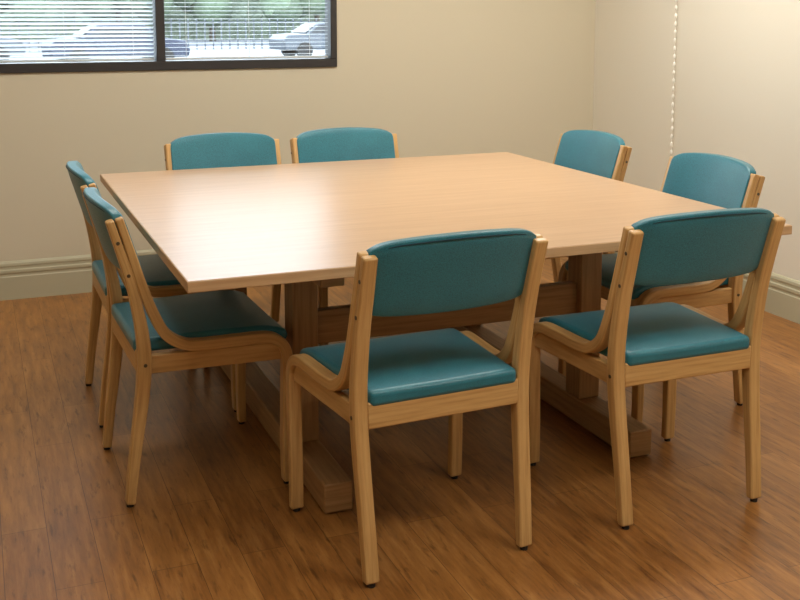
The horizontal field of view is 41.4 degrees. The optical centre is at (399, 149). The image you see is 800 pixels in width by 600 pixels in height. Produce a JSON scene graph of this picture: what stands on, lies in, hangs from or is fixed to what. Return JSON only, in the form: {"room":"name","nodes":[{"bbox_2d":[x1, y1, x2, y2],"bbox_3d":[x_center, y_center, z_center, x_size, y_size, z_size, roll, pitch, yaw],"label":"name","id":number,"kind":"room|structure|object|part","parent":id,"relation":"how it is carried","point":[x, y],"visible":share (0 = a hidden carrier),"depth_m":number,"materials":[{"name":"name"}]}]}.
{"room":"meeting room","nodes":[
{"label":"meeting room","id":0,"kind":"room"},
{"bbox_2d":[0,0,595,261],"bbox_3d":[-1.349,-0.623,5.329,5.645,2.650,0.160,-3,8,-22],"label":"wall","id":1,"kind":"structure","parent":0,"point":[446,77],"depth_m":5.69,"materials":[{"name":"beige paint"}]},
{"bbox_2d":[0,0,154,62],"bbox_3d":[-1.641,-0.952,5.114,0.864,1.049,0.040,-3,8,-22],"label":"blind","id":2,"kind":"object","parent":1,"relation":"attached to","point":[117,57],"visible":1,"depth_m":5.18,"materials":[{"name":"white plastic"}]},
{"bbox_2d":[0,249,156,300],"bbox_3d":[-1.316,0.607,5.404,5.325,0.190,0.017,-3,8,-22],"label":"baseboard","id":3,"kind":"structure","parent":1,"relation":"attached to","point":[43,277],"depth_m":5.23,"materials":[{"name":"beige plastic"}]},
{"bbox_2d":[0,0,336,73],"bbox_3d":[-1.223,-0.974,5.290,1.873,1.145,0.102,-3,8,-22],"label":"frame","id":4,"kind":"object","parent":1,"relation":"attached to","point":[160,62],"visible":0.94,"depth_m":5.33,"materials":[{"name":"grey metal"}]},
{"bbox_2d":[164,0,327,59],"bbox_3d":[-0.789,-0.996,5.454,0.861,1.049,0.040,-3,8,-22],"label":"blind","id":5,"kind":"object","parent":1,"relation":"attached to","point":[309,22],"visible":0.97,"depth_m":5.52,"materials":[{"name":"white plastic"}]},
{"bbox_2d":[0,253,799,599],"bbox_3d":[0.088,1.196,1.966,5.645,0.100,7.853,-3,8,-22],"label":"floor","id":6,"kind":"structure","parent":0,"point":[212,517],"depth_m":3.05,"materials":[{"name":"brown wood"}]},
{"bbox_2d":[66,161,235,427],"bbox_3d":[-0.901,0.470,3.804,0.538,0.870,0.546,-3,8,-22],"label":"dining chair","id":7,"kind":"object","parent":6,"relation":"on","point":[161,282],"visible":0.4,"depth_m":3.67,"materials":[{"name":"brown wood"}]},
{"bbox_3d":[-1.094,0.151,3.683,0.114,0.206,0.460,-3,8,-22],"label":"backrest","id":8,"kind":"part","parent":7,"relation":"part of","materials":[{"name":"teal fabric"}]},
{"bbox_3d":[-1.162,0.467,3.940,0.111,0.823,0.052,-3,8,-22],"label":"post","id":9,"kind":"part","parent":7,"relation":"part of","materials":[{"name":"brown wood"}]},
{"bbox_3d":[-0.992,0.520,3.528,0.111,0.823,0.052,-3,8,-22],"label":"post","id":10,"kind":"part","parent":7,"relation":"part of","materials":[{"name":"brown wood"}]},
{"bbox_3d":[-1.050,0.494,3.745,0.026,0.067,0.422,-3,8,-22],"label":"rail","id":11,"kind":"part","parent":7,"relation":"part of","materials":[{"name":"brown wood"}]},
{"bbox_3d":[-0.860,0.442,3.817,0.444,0.058,0.468,-3,8,-22],"label":"seat","id":12,"kind":"part","parent":7,"relation":"part of","materials":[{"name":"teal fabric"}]},
{"bbox_2d":[82,187,292,507],"bbox_3d":[-0.667,0.544,3.229,0.538,0.870,0.546,-3,8,-24],"label":"dining chair","id":13,"kind":"object","parent":6,"relation":"on","point":[218,327],"visible":0.98,"depth_m":3.05,"materials":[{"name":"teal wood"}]},
{"bbox_3d":[-0.932,0.542,3.358,0.111,0.823,0.052,-3,8,-24],"label":"post","id":14,"kind":"part","parent":13,"relation":"part of","materials":[{"name":"brown wood"}]},
{"bbox_3d":[-0.859,0.226,3.103,0.114,0.206,0.460,-3,8,-24],"label":"backrest","id":15,"kind":"part","parent":13,"relation":"part of","materials":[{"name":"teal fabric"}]},
{"bbox_3d":[-0.815,0.569,3.167,0.026,0.067,0.422,-3,8,-24],"label":"rail","id":16,"kind":"part","parent":13,"relation":"part of","materials":[{"name":"brown wood"}]},
{"bbox_3d":[-0.751,0.595,2.951,0.111,0.823,0.052,-3,8,-24],"label":"post","id":17,"kind":"part","parent":13,"relation":"part of","materials":[{"name":"brown wood"}]},
{"bbox_3d":[-0.743,0.526,3.459,0.492,0.828,0.042,-4,8,-26],"label":"bent arm leg","id":18,"kind":"part","parent":13,"relation":"part of","materials":[{"name":"brown wood"}]},
{"bbox_3d":[-0.627,0.516,3.244,0.444,0.058,0.468,-3,8,-24],"label":"seat","id":19,"kind":"part","parent":13,"relation":"part of","materials":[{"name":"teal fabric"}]},
{"bbox_3d":[-0.547,0.583,3.020,0.490,0.828,0.060,-3,8,-24],"label":"bent arm leg","id":20,"kind":"part","parent":13,"relation":"part of","materials":[{"name":"brown wood"}]},
{"bbox_3d":[-0.529,0.593,3.037,0.394,0.053,0.022,-3,8,-20],"label":"rail","id":21,"kind":"part","parent":13,"relation":"part of","materials":[{"name":"brown wood"}]},
{"bbox_2d":[164,132,317,321],"bbox_3d":[-0.689,0.386,4.458,0.546,0.870,0.538,-3,8,-22],"label":"dining chair","id":22,"kind":"object","parent":6,"relation":"on","point":[226,149],"visible":0.24,"depth_m":4.61,"materials":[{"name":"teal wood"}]},
{"bbox_3d":[-0.902,0.412,4.346,0.042,0.828,0.492,-3,8,-20],"label":"bent arm leg","id":23,"kind":"part","parent":22,"relation":"part of","materials":[{"name":"brown wood"}]},
{"bbox_3d":[-0.769,0.032,4.607,0.460,0.206,0.114,-3,8,-22],"label":"backrest","id":24,"kind":"part","parent":22,"relation":"part of","materials":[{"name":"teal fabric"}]},
{"bbox_3d":[-0.554,0.367,4.720,0.052,0.823,0.111,-3,8,-22],"label":"post","id":25,"kind":"part","parent":22,"relation":"part of","materials":[{"name":"brown wood"}]},
{"bbox_3d":[-0.457,0.388,4.529,0.042,0.828,0.492,-3,8,-25],"label":"bent arm leg","id":26,"kind":"part","parent":22,"relation":"part of","materials":[{"name":"brown wood"}]},
{"bbox_2d":[290,127,437,345],"bbox_3d":[-0.174,0.359,4.669,0.546,0.870,0.538,-3,8,-21],"label":"dining chair","id":27,"kind":"object","parent":6,"relation":"on","point":[342,143],"visible":0.23,"depth_m":4.81,"materials":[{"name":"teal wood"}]},
{"bbox_3d":[-0.453,0.361,4.766,0.052,0.823,0.111,-3,8,-21],"label":"post","id":28,"kind":"part","parent":27,"relation":"part of","materials":[{"name":"brown wood"}]},
{"bbox_3d":[-0.390,0.384,4.561,0.042,0.828,0.492,-2,8,-18],"label":"bent arm leg","id":29,"kind":"part","parent":27,"relation":"part of","materials":[{"name":"brown wood"}]},
{"bbox_3d":[-0.250,0.005,4.820,0.460,0.206,0.114,-3,8,-21],"label":"backrest","id":30,"kind":"part","parent":27,"relation":"part of","materials":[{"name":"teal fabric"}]},
{"bbox_3d":[0.059,0.362,4.736,0.042,0.828,0.492,-3,8,-24],"label":"bent arm leg","id":31,"kind":"part","parent":27,"relation":"part of","materials":[{"name":"brown wood"}]},
{"bbox_2d":[286,228,547,587],"bbox_3d":[0.041,0.599,2.803,0.546,0.870,0.538,-3,8,-25],"label":"dining chair","id":32,"kind":"object","parent":6,"relation":"on","point":[450,372],"visible":1,"depth_m":2.63,"materials":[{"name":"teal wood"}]},
{"bbox_3d":[-0.193,0.629,2.751,0.022,0.053,0.394,-4,8,-28],"label":"rail","id":33,"kind":"part","parent":32,"relation":"part of","materials":[{"name":"brown wood"}]},
{"bbox_3d":[-0.188,0.620,2.726,0.042,0.828,0.492,-4,8,-27],"label":"bent arm leg","id":34,"kind":"part","parent":32,"relation":"part of","materials":[{"name":"brown wood"}]},
{"bbox_3d":[-0.083,0.648,2.540,0.052,0.823,0.111,-3,8,-25],"label":"post","id":35,"kind":"part","parent":32,"relation":"part of","materials":[{"name":"brown wood"}]},
{"bbox_3d":[0.023,0.568,2.840,0.468,0.058,0.444,-3,8,-25],"label":"seat","id":36,"kind":"part","parent":32,"relation":"part of","materials":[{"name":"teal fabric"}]},
{"bbox_3d":[0.109,0.634,2.661,0.422,0.067,0.026,-3,8,-25],"label":"rail","id":37,"kind":"part","parent":32,"relation":"part of","materials":[{"name":"brown wood"}]},
{"bbox_3d":[0.129,0.294,2.573,0.460,0.206,0.114,-3,8,-25],"label":"backrest","id":38,"kind":"part","parent":32,"relation":"part of","materials":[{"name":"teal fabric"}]},
{"bbox_3d":[0.250,0.594,2.927,0.042,0.828,0.492,-3,8,-22],"label":"bent arm leg","id":39,"kind":"part","parent":32,"relation":"part of","materials":[{"name":"brown wood"}]},
{"bbox_3d":[0.325,0.624,2.727,0.052,0.823,0.111,-3,8,-25],"label":"post","id":40,"kind":"part","parent":32,"relation":"part of","materials":[{"name":"brown wood"}]},
{"bbox_2d":[100,152,791,513],"bbox_3d":[-0.005,0.532,3.835,1.864,0.740,1.886,-3,8,-22],"label":"conference table","id":41,"kind":"object","parent":6,"relation":"on","point":[301,227],"visible":0.8,"depth_m":3.47,"materials":[{"name":"laminate"}]},
{"bbox_3d":[-0.637,0.507,4.064,0.080,0.550,0.090,-3,8,-22],"label":"post","id":42,"kind":"part","parent":41,"relation":"part of","materials":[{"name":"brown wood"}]},
{"bbox_3d":[-0.301,0.614,3.236,0.080,0.550,0.090,-3,8,-22],"label":"post","id":43,"kind":"part","parent":41,"relation":"part of","materials":[{"name":"brown wood"}]},
{"bbox_3d":[0.626,0.566,3.607,0.080,0.550,0.090,-3,8,-22],"label":"post","id":44,"kind":"part","parent":41,"relation":"part of","materials":[{"name":"brown wood"}]},
{"bbox_2d":[545,130,631,281],"bbox_3d":[0.656,0.362,4.643,0.538,0.870,0.546,-3,8,-23],"label":"dining chair","id":45,"kind":"object","parent":6,"relation":"on","point":[600,153],"visible":0.27,"depth_m":4.66,"materials":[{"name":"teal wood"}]},
{"bbox_3d":[0.743,0.341,4.923,0.111,0.823,0.052,-3,8,-23],"label":"post","id":46,"kind":"part","parent":45,"relation":"part of","materials":[{"name":"brown wood"}]},
{"bbox_3d":[0.539,0.346,4.855,0.492,0.828,0.042,-3,8,-20],"label":"bent arm leg","id":47,"kind":"part","parent":45,"relation":"part of","materials":[{"name":"brown wood"}]},
{"bbox_3d":[0.849,0.023,4.682,0.114,0.206,0.460,-3,8,-23],"label":"backrest","id":48,"kind":"part","parent":45,"relation":"part of","materials":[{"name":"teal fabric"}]},
{"bbox_3d":[0.919,0.394,4.514,0.111,0.823,0.052,-3,8,-23],"label":"post","id":49,"kind":"part","parent":45,"relation":"part of","materials":[{"name":"brown wood"}]},
{"bbox_3d":[0.729,0.403,4.415,0.492,0.828,0.042,-4,8,-26],"label":"bent arm leg","id":50,"kind":"part","parent":45,"relation":"part of","materials":[{"name":"brown wood"}]},
{"bbox_2d":[529,208,785,529],"bbox_3d":[0.738,0.562,3.090,0.546,0.870,0.538,-3,8,-22],"label":"dining chair","id":51,"kind":"object","parent":6,"relation":"on","point":[667,342],"visible":0.98,"depth_m":2.91,"materials":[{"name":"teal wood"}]},
{"bbox_3d":[0.501,0.591,3.048,0.022,0.053,0.394,-4,8,-26],"label":"rail","id":52,"kind":"part","parent":51,"relation":"part of","materials":[{"name":"brown wood"}]},
{"bbox_3d":[0.505,0.582,3.023,0.042,0.828,0.492,-3,8,-25],"label":"bent arm leg","id":53,"kind":"part","parent":51,"relation":"part of","materials":[{"name":"brown wood"}]},
{"bbox_3d":[0.601,0.610,2.833,0.052,0.823,0.111,-3,8,-22],"label":"post","id":54,"kind":"part","parent":51,"relation":"part of","materials":[{"name":"brown wood"}]},
{"bbox_3d":[0.721,0.531,3.127,0.468,0.058,0.444,-3,8,-22],"label":"seat","id":55,"kind":"part","parent":51,"relation":"part of","materials":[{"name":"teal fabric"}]},
{"bbox_3d":[0.798,0.598,2.944,0.422,0.067,0.026,-3,8,-22],"label":"rail","id":56,"kind":"part","parent":51,"relation":"part of","materials":[{"name":"brown wood"}]},
{"bbox_3d":[0.816,0.258,2.855,0.460,0.206,0.114,-3,8,-22],"label":"backrest","id":57,"kind":"part","parent":51,"relation":"part of","materials":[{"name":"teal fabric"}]},
{"bbox_3d":[0.952,0.559,3.203,0.042,0.828,0.492,-3,8,-19],"label":"bent arm leg","id":58,"kind":"part","parent":51,"relation":"part of","materials":[{"name":"brown wood"}]},
{"bbox_3d":[1.018,0.588,3.000,0.052,0.823,0.111,-3,8,-22],"label":"post","id":59,"kind":"part","parent":51,"relation":"part of","materials":[{"name":"brown wood"}]},
{"bbox_2d":[558,153,764,422],"bbox_3d":[0.948,0.463,3.859,0.538,0.870,0.546,-3,8,-21],"label":"dining chair","id":60,"kind":"object","parent":6,"relation":"on","point":[723,181],"visible":0.44,"depth_m":3.74,"materials":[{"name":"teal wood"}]},
{"bbox_3d":[0.719,0.497,3.776,0.022,0.055,0.476,-3,8,-21],"label":"rail","id":61,"kind":"part","parent":60,"relation":"part of","materials":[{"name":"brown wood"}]},
{"bbox_3d":[0.839,0.447,4.075,0.492,0.828,0.042,-2,8,-18],"label":"bent arm leg","id":62,"kind":"part","parent":60,"relation":"part of","materials":[{"name":"brown wood"}]},
{"bbox_3d":[0.906,0.439,3.840,0.444,0.058,0.468,-3,8,-21],"label":"seat","id":63,"kind":"part","parent":60,"relation":"part of","materials":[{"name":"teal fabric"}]},
{"bbox_3d":[0.987,0.517,3.627,0.394,0.053,0.022,-3,8,-24],"label":"rail","id":64,"kind":"part","parent":60,"relation":"part of","materials":[{"name":"brown wood"}]},
{"bbox_3d":[1.011,0.504,3.628,0.492,0.828,0.042,-3,8,-23],"label":"bent arm leg","id":65,"kind":"part","parent":60,"relation":"part of","materials":[{"name":"brown wood"}]},
{"bbox_3d":[1.143,0.124,3.890,0.114,0.206,0.460,-3,8,-21],"label":"backrest","id":66,"kind":"part","parent":60,"relation":"part of","materials":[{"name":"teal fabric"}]},
{"bbox_3d":[1.205,0.496,3.720,0.111,0.823,0.052,-3,8,-21],"label":"post","id":67,"kind":"part","parent":60,"relation":"part of","materials":[{"name":"brown wood"}]},
{"bbox_2d":[593,0,799,280],"bbox_3d":[2.662,-0.289,2.733,0.160,2.650,7.693,-3,8,-22],"label":"wall","id":68,"kind":"structure","parent":0,"point":[736,93],"depth_m":5.31,"materials":[{"name":"beige paint"}]},
{"bbox_2d":[670,0,677,154],"bbox_3d":[1.435,-0.787,5.479,0.034,1.724,0.030,-3,8,-22],"label":"pull chain","id":69,"kind":"object","parent":68,"relation":"hanging from","point":[675,15],"visible":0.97,"depth_m":5.53,"materials":[{"name":"white plastic"}]},
{"bbox_2d":[615,252,799,323],"bbox_3d":[2.553,0.926,2.923,0.017,0.190,7.516,-3,8,-22],"label":"baseboard","id":70,"kind":"structure","parent":68,"relation":"attached to","point":[783,294],"depth_m":4.86,"materials":[{"name":"beige plastic"}]},
{"label":"outside","id":71,"kind":"structure","parent":0,"visible":0},
{"bbox_2d":[9,39,324,62],"bbox_3d":[-17.307,-7.503,73.077,160.000,0.200,137.767,-3,8,-22],"label":"ground","id":72,"kind":"structure","parent":71,"point":[209,51],"depth_m":50.60,"materials":[{"name":"grey concrete"}]},
{"bbox_2d":[0,38,25,59],"bbox_3d":[-15.498,-3.650,36.679,4.593,1.450,1.860,-4,8,-27],"label":"parked car","id":73,"kind":"object","parent":72,"relation":"on","point":[0,38],"visible":0.38,"depth_m":36.70,"materials":[{"name":"grey paint"}]},
{"bbox_2d":[0,0,46,25],"bbox_3d":[-23.199,-10.138,59.990,6.923,8.369,4.945,-7,10,-42],"label":"tree","id":74,"kind":"object","parent":72,"relation":"on","point":[0,0],"visible":0.48,"depth_m":60.12,"materials":[{"name":"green plant"}]},
{"bbox_2d":[41,24,189,60],"bbox_3d":[-9.534,-3.503,35.534,4.593,1.450,1.860,-4,8,-27],"label":"parked car","id":75,"kind":"object","parent":72,"relation":"on","point":[185,44],"visible":0.38,"depth_m":34.73,"materials":[{"name":"blue paint"}]},
{"bbox_2d":[75,0,173,21],"bbox_3d":[-17.253,-10.520,64.992,6.735,7.850,5.692,-3,8,-22],"label":"tree","id":76,"kind":"object","parent":72,"relation":"on","point":[167,10],"visible":0.44,"depth_m":64.24,"materials":[{"name":"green plant"}]},
{"bbox_2d":[0,0,324,39],"bbox_3d":[-16.670,-9.846,73.071,89.400,4.449,3.256,-3,8,-22],"label":"hedge","id":77,"kind":"object","parent":72,"relation":"on","point":[240,7],"visible":0.13,"depth_m":73.13,"materials":[{"name":"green plant"}]},
{"bbox_2d":[0,18,324,51],"bbox_3d":[-6.642,-6.016,54.674,54.000,1.550,0.050,-3,8,-22],"label":"fence","id":78,"kind":"object","parent":72,"relation":"on","point":[237,21],"visible":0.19,"depth_m":53.60,"materials":[{"name":"grey metal"}]},
{"bbox_2d":[174,0,232,40],"bbox_3d":[-12.075,-11.160,68.628,7.576,8.191,4.593,-3,8,-22],"label":"tree","id":79,"kind":"object","parent":72,"relation":"on","point":[216,10],"visible":0.82,"depth_m":67.45,"materials":[{"name":"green plant"}]},
{"bbox_2d":[259,0,324,23],"bbox_3d":[-5.422,-10.690,67.907,7.481,7.443,5.252,-3,8,-22],"label":"tree","id":80,"kind":"object","parent":72,"relation":"on","point":[272,9],"visible":0.79,"depth_m":65.55,"materials":[{"name":"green plant"}]},
{"bbox_2d":[269,23,324,55],"bbox_3d":[-2.981,-4.569,43.820,4.593,1.450,1.860,-4,8,-27],"label":"parked car","id":81,"kind":"object","parent":72,"relation":"on","point":[298,44],"visible":0.46,"depth_m":42.56,"materials":[{"name":"grey paint"}]}
]}

